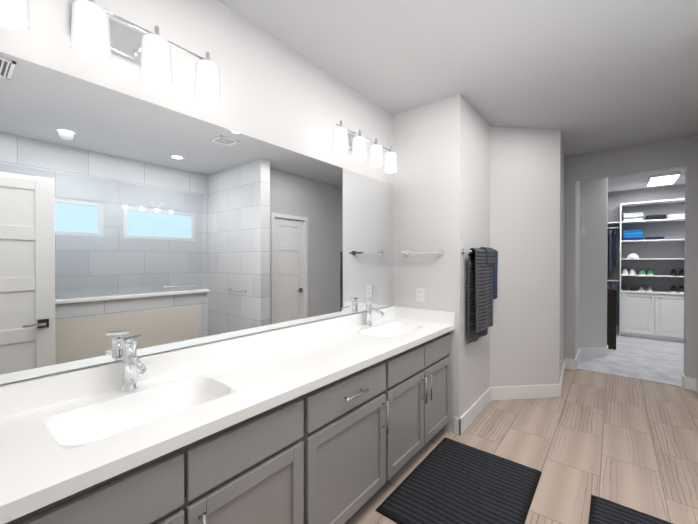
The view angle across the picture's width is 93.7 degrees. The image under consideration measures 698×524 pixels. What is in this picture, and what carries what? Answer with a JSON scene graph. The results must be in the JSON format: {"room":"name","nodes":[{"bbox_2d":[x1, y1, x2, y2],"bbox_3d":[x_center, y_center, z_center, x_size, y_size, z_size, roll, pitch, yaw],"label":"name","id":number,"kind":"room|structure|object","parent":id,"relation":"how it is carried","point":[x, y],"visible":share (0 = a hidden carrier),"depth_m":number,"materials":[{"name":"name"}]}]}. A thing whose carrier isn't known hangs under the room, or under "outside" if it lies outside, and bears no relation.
{"room":"bathroom","nodes":[
{"label":"bathroom","id":0,"kind":"room"},
{"bbox_2d":[0,0,392,385],"bbox_3d":[-0.586,0.021,1.898,0.120,2.740,3.000,0,0,39],"label":"wall","id":1,"kind":"structure","parent":0,"point":[274,91],"depth_m":1.74,"materials":[{"name":"white paint"}]},
{"bbox_2d":[0,0,220,104],"bbox_3d":[-0.882,-0.863,1.276,0.192,0.228,0.764,0,0,39],"label":"sconce","id":2,"kind":"object","parent":1,"relation":"attached to","point":[98,34],"visible":1,"depth_m":1.28,"materials":[{"name":"white glass"}]},
{"bbox_2d":[0,52,393,383],"bbox_3d":[-0.492,-0.153,1.909,0.006,1.103,2.856,0,0,39],"label":"mirror","id":3,"kind":"object","parent":1,"relation":"attached to","point":[158,228],"visible":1,"depth_m":1.44,"materials":[{"name":"clear glass"}]},
{"bbox_2d":[332,120,397,173],"bbox_3d":[0.116,-0.871,2.508,0.192,0.228,0.764,0,0,39],"label":"sconce","id":4,"kind":"object","parent":1,"relation":"attached to","point":[344,141],"visible":1,"depth_m":2.39,"materials":[{"name":"white glass"}]},
{"bbox_2d":[217,0,697,191],"bbox_3d":[2.573,-1.417,2.990,3.640,0.120,8.690,0,0,39],"label":"ceiling","id":5,"kind":"structure","parent":0,"point":[588,76],"depth_m":2.15,"materials":[{"name":"grey paint"}]},
{"bbox_2d":[646,171,680,185],"bbox_3d":[5.063,-1.344,5.285,0.340,0.056,0.750,0,0,39],"label":"closet light","id":6,"kind":"object","parent":5,"relation":"attached to","point":[663,178],"visible":1,"depth_m":5.11,"materials":[{"name":"white plastic"}]},
{"bbox_2d":[344,369,697,523],"bbox_3d":[1.578,1.442,1.782,3.640,0.100,5.530,0,0,39],"label":"floor","id":7,"kind":"structure","parent":0,"point":[623,441],"depth_m":2.47,"materials":[{"name":"beige tile"}]},
{"bbox_2d":[0,318,454,523],"bbox_3d":[-0.266,0.971,1.726,0.594,0.842,2.866,0,0,39],"label":"bathroom vanity","id":8,"kind":"object","parent":7,"relation":"on","point":[340,420],"depth_m":1.29,"materials":[{"name":"grey"}]},
{"bbox_2d":[118,334,146,391],"bbox_3d":[-0.837,0.402,1.281,0.172,0.214,0.083,0,0,39],"label":"faucet","id":9,"kind":"object","parent":8,"relation":"on","point":[131,363],"depth_m":1.30,"materials":[{"name":"silver metal"}]},
{"bbox_2d":[365,298,384,325],"bbox_3d":[0.202,0.393,2.562,0.172,0.214,0.083,0,0,39],"label":"faucet","id":10,"kind":"object","parent":8,"relation":"on","point":[369,309],"depth_m":2.58,"materials":[{"name":"silver metal"}]},
{"bbox_2d":[375,438,541,523],"bbox_3d":[0.713,1.378,2.001,0.670,0.023,0.970,0,0,39],"label":"rug","id":11,"kind":"object","parent":7,"relation":"on","point":[447,481],"visible":0.98,"depth_m":1.97,"materials":[{"name":"black fabric"}]},
{"bbox_2d":[393,94,564,431],"bbox_3d":[1.585,0.009,3.659,1.276,2.740,2.470,0,0,39],"label":"wall block","id":12,"kind":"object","parent":7,"relation":"on","point":[466,176],"visible":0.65,"depth_m":3.08,"materials":[{"name":"white paint"}]},
{"bbox_2d":[416,288,423,301],"bbox_3d":[0.620,0.279,2.847,0.072,0.116,0.008,0,0,39],"label":"electrical outlet plate","id":13,"kind":"object","parent":12,"relation":"attached to","point":[419,294],"visible":1,"depth_m":2.85,"materials":[{"name":"white plastic"}]},
{"bbox_2d":[403,249,443,254],"bbox_3d":[0.624,-0.093,2.802,0.364,0.044,0.069,0,0,39],"label":"towel rail","id":14,"kind":"object","parent":12,"relation":"attached to","point":[438,251],"visible":1,"depth_m":2.75,"materials":[{"name":"silver metal"}]},
{"bbox_2d":[454,417,460,434],"bbox_3d":[0.876,1.318,2.642,0.056,0.135,0.016,0,0,39],"label":"baseboard","id":15,"kind":"structure","parent":12,"relation":"attached to","point":[456,424],"depth_m":2.63,"materials":[{"name":"white wood"}]},
{"bbox_2d":[459,387,490,434],"bbox_3d":[1.155,1.316,2.955,0.016,0.135,0.853,0,0,39],"label":"baseboard","id":16,"kind":"structure","parent":12,"relation":"attached to","point":[473,411],"depth_m":2.88,"materials":[{"name":"white wood"}]},
{"bbox_2d":[461,247,497,343],"bbox_3d":[1.180,0.265,2.898,0.116,0.804,0.709,0,0,39],"label":"towel rail","id":17,"kind":"object","parent":12,"relation":"attached to","point":[482,284],"visible":1,"depth_m":2.77,"materials":[{"name":"grey fabric"}]},
{"bbox_2d":[491,384,560,400],"bbox_3d":[1.791,1.314,3.320,0.776,0.135,0.016,0,0,-7],"label":"baseboard","id":18,"kind":"structure","parent":12,"relation":"attached to","point":[526,392],"depth_m":3.31,"materials":[{"name":"white wood"}]},
{"bbox_2d":[588,495,672,523],"bbox_3d":[1.356,1.382,1.401,0.555,0.023,0.980,0,0,39],"label":"rug","id":19,"kind":"object","parent":7,"relation":"on","point":[604,511],"visible":1,"depth_m":1.78,"materials":[{"name":"black fabric"}]},
{"bbox_2d":[575,177,607,356],"bbox_3d":[2.907,0.000,5.008,1.630,2.740,1.050,0,0,39],"label":"wall","id":20,"kind":"structure","parent":0,"point":[591,258],"depth_m":4.76,"materials":[{"name":"white paint"}]},
{"bbox_2d":[575,348,579,369],"bbox_3d":[3.119,1.306,4.464,0.016,0.135,0.732,0,0,39],"label":"baseboard","id":21,"kind":"structure","parent":20,"relation":"attached to","point":[577,358],"depth_m":4.36,"materials":[{"name":"white wood"}]},
{"bbox_2d":[581,227,584,234],"bbox_3d":[3.390,-0.458,4.738,0.072,0.116,0.009,0,0,-6],"label":"switch plate","id":22,"kind":"object","parent":20,"relation":"attached to","point":[582,230],"visible":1,"depth_m":4.74,"materials":[{"name":"white plastic"}]},
{"bbox_2d":[580,347,607,356],"bbox_3d":[3.559,1.304,4.764,0.453,0.135,0.016,0,0,-6],"label":"baseboard","id":23,"kind":"structure","parent":20,"relation":"attached to","point":[593,352],"depth_m":4.76,"materials":[{"name":"white"}]},
{"bbox_2d":[576,333,683,386],"bbox_3d":[4.314,1.415,5.157,3.640,0.108,3.160,0,0,39],"label":"floor carpet","id":24,"kind":"object","parent":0,"point":[654,360],"visible":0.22,"depth_m":4.52,"materials":[{"name":"grey carpet"}]},
{"bbox_2d":[607,288,616,349],"bbox_3d":[4.133,0.890,5.359,0.380,0.945,0.410,0,0,39],"label":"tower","id":25,"kind":"object","parent":24,"relation":"on","point":[611,317],"visible":0.27,"depth_m":5.13,"materials":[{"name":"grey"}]},
{"bbox_2d":[619,198,684,342],"bbox_3d":[5.456,0.134,5.851,0.950,2.440,0.381,0,0,39],"label":"closet shelving","id":26,"kind":"object","parent":24,"relation":"on","point":[648,313],"visible":0.92,"depth_m":5.80,"materials":[{"name":"white wood"}]},
{"bbox_2d":[564,136,697,378],"bbox_3d":[3.125,0.006,4.078,3.140,2.740,0.120,0,0,39],"label":"wall","id":27,"kind":"structure","parent":0,"point":[669,154],"depth_m":3.75,"materials":[{"name":"grey paint"}]},
{"bbox_2d":[559,358,564,392],"bbox_3d":[2.489,1.310,3.813,0.016,0.135,1.109,0,0,35],"label":"baseboard","id":28,"kind":"structure","parent":27,"relation":"attached to","point":[562,375],"depth_m":3.71,"materials":[{"name":"white wood"}]},
{"bbox_2d":[565,358,575,369],"bbox_3d":[2.849,1.308,4.222,0.131,0.135,0.016,0,0,39],"label":"baseboard","id":29,"kind":"structure","parent":27,"relation":"attached to","point":[569,363],"depth_m":4.21,"materials":[{"name":"white wood"}]},
{"bbox_2d":[681,373,684,387],"bbox_3d":[3.703,1.312,3.621,0.016,0.135,0.156,0,0,39],"label":"baseboard","id":30,"kind":"structure","parent":27,"relation":"attached to","point":[682,379],"depth_m":3.63,"materials":[{"name":"white"}]},
{"bbox_2d":[683,377,695,390],"bbox_3d":[3.693,1.312,3.538,0.106,0.135,0.016,0,0,39],"label":"baseboard","id":31,"kind":"structure","parent":27,"relation":"attached to","point":[690,383],"depth_m":3.53,"materials":[{"name":"white wood"}]},
{"bbox_2d":[607,184,684,325],"bbox_3d":[5.194,-0.009,6.391,2.840,2.740,0.120,0,0,39],"label":"wall","id":32,"kind":"structure","parent":0,"point":[667,230],"depth_m":6.04,"materials":[{"name":"grey paint"}]},
{"bbox_3d":[3.529,-0.010,6.498,0.120,2.740,2.050,0,0,39],"label":"wall","id":33,"kind":"structure","parent":0,"visible":0},
{"bbox_2d":[607,222,619,287],"bbox_3d":[4.535,0.240,6.557,1.368,1.998,0.445,0,0,39],"label":"hanging rail","id":34,"kind":"object","parent":33,"relation":"attached to","point":[610,244],"visible":0.08,"depth_m":6.04,"materials":[{"name":"white"}]}
]}

